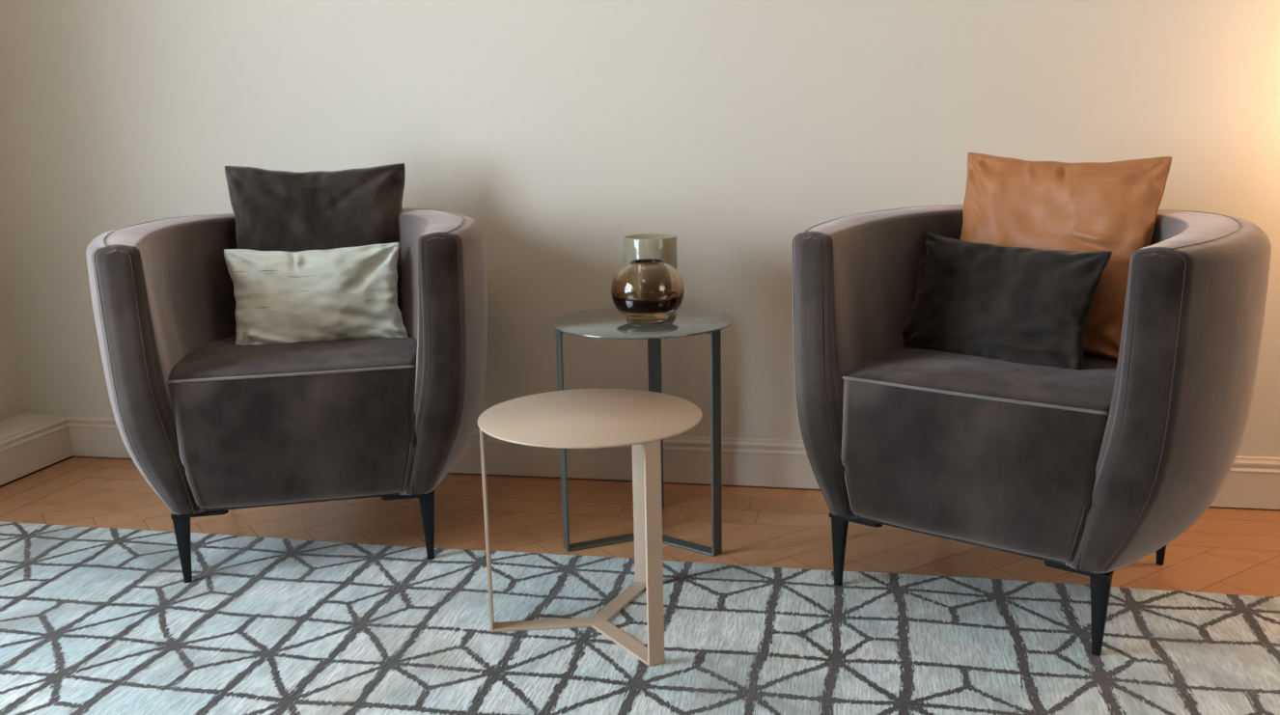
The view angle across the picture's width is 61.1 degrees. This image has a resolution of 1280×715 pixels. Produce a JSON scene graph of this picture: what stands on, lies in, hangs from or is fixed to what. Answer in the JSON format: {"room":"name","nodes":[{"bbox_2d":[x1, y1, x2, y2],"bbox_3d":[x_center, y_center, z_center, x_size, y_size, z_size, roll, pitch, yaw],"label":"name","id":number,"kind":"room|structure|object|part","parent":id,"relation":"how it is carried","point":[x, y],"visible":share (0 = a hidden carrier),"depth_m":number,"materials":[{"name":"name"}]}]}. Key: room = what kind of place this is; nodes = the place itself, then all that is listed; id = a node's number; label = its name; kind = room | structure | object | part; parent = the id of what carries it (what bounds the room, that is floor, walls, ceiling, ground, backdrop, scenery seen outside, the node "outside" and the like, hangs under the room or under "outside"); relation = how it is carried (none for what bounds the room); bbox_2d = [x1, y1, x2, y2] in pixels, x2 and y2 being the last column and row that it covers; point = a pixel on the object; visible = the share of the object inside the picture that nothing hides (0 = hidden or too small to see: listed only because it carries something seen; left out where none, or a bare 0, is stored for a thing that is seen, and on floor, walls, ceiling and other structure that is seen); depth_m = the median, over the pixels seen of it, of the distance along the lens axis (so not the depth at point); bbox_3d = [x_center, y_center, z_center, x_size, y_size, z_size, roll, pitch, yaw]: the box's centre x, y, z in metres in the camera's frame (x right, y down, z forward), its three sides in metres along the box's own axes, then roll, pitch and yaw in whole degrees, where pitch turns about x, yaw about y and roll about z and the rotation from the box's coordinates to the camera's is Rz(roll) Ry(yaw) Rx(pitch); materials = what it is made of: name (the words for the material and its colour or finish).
{"room":"living room","nodes":[
{"label":"living room","id":0,"kind":"room"},
{"bbox_2d":[0,251,23,420],"bbox_3d":[-2.580,-0.463,0.312,0.200,2.950,5.757,1,12,12],"label":"wall","id":1,"kind":"structure","parent":0,"point":[11,403],"depth_m":3.24,"materials":[{"name":"paint"}]},
{"bbox_2d":[0,413,64,437],"bbox_3d":[-2.382,0.823,0.546,0.149,0.130,5.757,1,12,12],"label":"trim","id":2,"kind":"structure","parent":1,"relation":"attached to","point":[14,424],"depth_m":3.20,"materials":[{"name":"paint"}]},
{"bbox_2d":[0,414,72,485],"bbox_3d":[-2.301,0.822,0.528,0.018,0.126,5.756,1,12,12],"label":"baseboard","id":3,"kind":"structure","parent":1,"relation":"attached to","point":[24,452],"depth_m":3.13,"materials":[{"name":"paint"}]},
{"bbox_2d":[0,0,1279,509],"bbox_3d":[1.002,-1.010,2.557,6.300,2.950,0.200,1,12,12],"label":"wall","id":4,"kind":"structure","parent":0,"point":[568,129],"depth_m":2.79,"materials":[{"name":"paint"}]},
{"bbox_2d":[66,414,1279,509],"bbox_3d":[1.081,0.294,2.706,5.751,0.126,0.018,1,12,12],"label":"baseboard","id":5,"kind":"structure","parent":4,"relation":"attached to","point":[1252,482],"depth_m":2.90,"materials":[{"name":"paint"}]},
{"bbox_2d":[0,456,1279,597],"bbox_3d":[0.436,0.947,-0.015,6.100,0.002,5.957,1,12,12],"label":"floor","id":6,"kind":"structure","parent":0,"point":[1226,550],"depth_m":2.62,"materials":[{"name":"brown wood"}]},
{"bbox_2d":[85,208,487,583],"bbox_3d":[-0.780,0.050,2.551,0.857,0.753,0.621,-4,12,-11],"label":"armchair","id":7,"kind":"object","parent":6,"relation":"on","point":[213,425],"visible":0.91,"depth_m":2.29,"materials":[{"name":"grey fabric"}]},
{"bbox_3d":[-0.960,0.403,2.307,0.052,0.158,0.020,-4,12,-11],"label":"leg","id":8,"kind":"part","parent":7,"relation":"part of","materials":[{"name":"black metal"}]},
{"bbox_3d":[-0.937,0.322,2.327,0.113,0.008,0.097,-4,12,-11],"label":"mounting plate","id":9,"kind":"part","parent":7,"relation":"part of","materials":[{"name":"black metal"}]},
{"bbox_3d":[-0.720,0.175,2.292,0.497,0.282,0.048,-4,12,-11],"label":"panel","id":10,"kind":"part","parent":7,"relation":"part of","materials":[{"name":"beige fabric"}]},
{"bbox_2d":[168,333,417,380],"bbox_3d":[-0.772,0.002,2.497,0.558,0.069,0.486,-4,12,-11],"label":"seat cushion","id":11,"kind":"object","parent":7,"relation":"on","point":[203,356],"depth_m":2.34,"materials":[{"name":"grey fabric"}]},
{"bbox_2d":[224,163,405,336],"bbox_3d":[-0.778,-0.266,2.646,0.425,0.408,0.126,-4,12,-12],"label":"cushion","id":12,"kind":"object","parent":7,"relation":"on","point":[274,210],"visible":0.5,"depth_m":2.60,"materials":[{"name":"grey fabric"}]},
{"bbox_2d":[223,242,407,345],"bbox_3d":[-0.762,-0.142,2.560,0.407,0.240,0.122,-3,12,-11],"label":"cushion","id":13,"kind":"object","parent":7,"relation":"on","point":[347,292],"visible":0.91,"depth_m":2.52,"materials":[{"name":"beige fabric"}]},
{"bbox_3d":[-0.517,0.295,2.411,0.113,0.008,0.097,-4,12,-11],"label":"mounting plate","id":14,"kind":"part","parent":7,"relation":"part of","materials":[{"name":"black metal"}]},
{"bbox_3d":[-0.478,0.372,2.403,0.052,0.158,0.020,-4,12,-11],"label":"leg","id":15,"kind":"part","parent":7,"relation":"part of","materials":[{"name":"black metal"}]},
{"bbox_2d":[0,521,1279,714],"bbox_3d":[-0.002,0.620,1.572,3.894,0.006,1.658,1,12,12],"label":"rug","id":16,"kind":"object","parent":6,"relation":"on","point":[94,621],"visible":0.98,"depth_m":2.01,"materials":[{"name":"fabric"}]},
{"bbox_2d":[477,389,702,667],"bbox_3d":[-0.087,0.308,2.041,0.412,0.415,0.412,1,12,12],"label":"side table","id":17,"kind":"object","parent":16,"relation":"on","point":[578,418],"visible":1,"depth_m":1.98,"materials":[{"name":"beige metal"}]},
{"bbox_3d":[-0.286,0.317,2.029,0.005,0.410,0.033,-2,12,-4],"label":"leg","id":18,"kind":"part","parent":17,"relation":"part of","materials":[{"name":"beige metal"}]},
{"bbox_3d":[-0.125,0.510,2.080,0.309,0.005,0.357,-2,12,-4],"label":"foot frame","id":19,"kind":"part","parent":17,"relation":"part of","materials":[{"name":"beige metal"}]},
{"bbox_3d":[0.001,0.272,2.217,0.033,0.410,0.005,5,13,26],"label":"leg","id":20,"kind":"part","parent":17,"relation":"part of","materials":[{"name":"beige metal"}]},
{"bbox_3d":[0.025,0.342,1.879,0.033,0.410,0.005,-9,14,-33],"label":"leg","id":21,"kind":"part","parent":17,"relation":"part of","materials":[{"name":"beige metal"}]},
{"bbox_2d":[551,306,733,556],"bbox_3d":[0.011,0.168,2.491,0.408,0.514,0.408,1,12,12],"label":"side table","id":22,"kind":"object","parent":6,"relation":"on","point":[605,322],"visible":0.78,"depth_m":2.40,"materials":[{"name":"grey paint"}]},
{"bbox_3d":[-0.173,0.189,2.420,0.005,0.509,0.033,-6,13,-21],"label":"leg","id":23,"kind":"part","parent":22,"relation":"part of","materials":[{"name":"grey paint"}]},
{"bbox_3d":[0.049,0.421,2.518,0.307,0.005,0.354,8,15,37],"label":"foot frame","id":24,"kind":"part","parent":22,"relation":"part of","materials":[{"name":"grey paint"}]},
{"bbox_2d":[611,258,684,323],"bbox_3d":[0.017,-0.148,2.410,0.163,0.136,0.163,10,16,42],"label":"vase","id":25,"kind":"object","parent":22,"relation":"on","point":[645,291],"visible":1,"depth_m":2.35,"materials":[{"name":"brown glass"}]},
{"bbox_2d":[622,233,677,270],"bbox_3d":[0.025,-0.198,2.551,0.126,0.175,0.126,1,12,12],"label":"vase","id":26,"kind":"object","parent":22,"relation":"on","point":[659,246],"visible":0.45,"depth_m":2.49,"materials":[{"name":"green glass"}]},
{"bbox_3d":[0.039,0.129,2.684,0.033,0.509,0.005,0,12,8],"label":"leg","id":27,"kind":"part","parent":22,"relation":"part of","materials":[{"name":"grey paint"}]},
{"bbox_3d":[0.167,0.192,2.372,0.005,0.509,0.033,8,15,37],"label":"leg","id":28,"kind":"part","parent":22,"relation":"part of","materials":[{"name":"grey paint"}]},
{"bbox_2d":[792,204,1271,656],"bbox_3d":[0.767,0.088,2.207,0.857,0.753,0.621,8,15,38],"label":"armchair","id":29,"kind":"object","parent":6,"relation":"on","point":[1093,470],"visible":0.88,"depth_m":1.94,"materials":[{"name":"grey fabric"}]},
{"bbox_3d":[0.415,0.393,2.214,0.052,0.158,0.020,8,15,38],"label":"leg","id":30,"kind":"part","parent":29,"relation":"part of","materials":[{"name":"black metal"}]},
{"bbox_3d":[0.457,0.318,2.203,0.113,0.008,0.097,8,15,38],"label":"mounting plate","id":31,"kind":"part","parent":29,"relation":"part of","materials":[{"name":"black metal"}]},
{"bbox_3d":[0.592,0.207,2.004,0.497,0.282,0.048,8,15,38],"label":"panel","id":32,"kind":"part","parent":29,"relation":"part of","materials":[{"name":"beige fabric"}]},
{"bbox_2d":[844,348,1117,432],"bbox_3d":[0.739,0.040,2.162,0.558,0.069,0.486,8,15,38],"label":"seat cushion","id":33,"kind":"object","parent":29,"relation":"on","point":[928,387],"depth_m":2.01,"materials":[{"name":"grey fabric"}]},
{"bbox_2d":[901,231,1112,369],"bbox_3d":[0.728,-0.111,2.214,0.428,0.264,0.135,10,16,44],"label":"cushion","id":34,"kind":"object","parent":29,"relation":"on","point":[1020,305],"visible":0.94,"depth_m":2.16,"materials":[{"name":"grey fabric"}]},
{"bbox_2d":[960,152,1171,360],"bbox_3d":[0.848,-0.218,2.248,0.420,0.409,0.159,9,16,40],"label":"cushion","id":35,"kind":"object","parent":29,"relation":"on","point":[1084,207],"visible":0.52,"depth_m":2.17,"materials":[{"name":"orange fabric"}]},
{"bbox_3d":[0.793,0.366,1.940,0.113,0.008,0.097,8,15,38],"label":"mounting plate","id":36,"kind":"part","parent":29,"relation":"part of","materials":[{"name":"black metal"}]},
{"bbox_3d":[0.800,0.448,1.913,0.052,0.158,0.020,8,15,38],"label":"leg","id":37,"kind":"part","parent":29,"relation":"part of","materials":[{"name":"black metal"}]},
{"bbox_3d":[1.104,0.361,2.309,0.049,0.164,0.020,8,15,38],"label":"leg","id":38,"kind":"part","parent":29,"relation":"part of","materials":[{"name":"black metal"}]}
]}

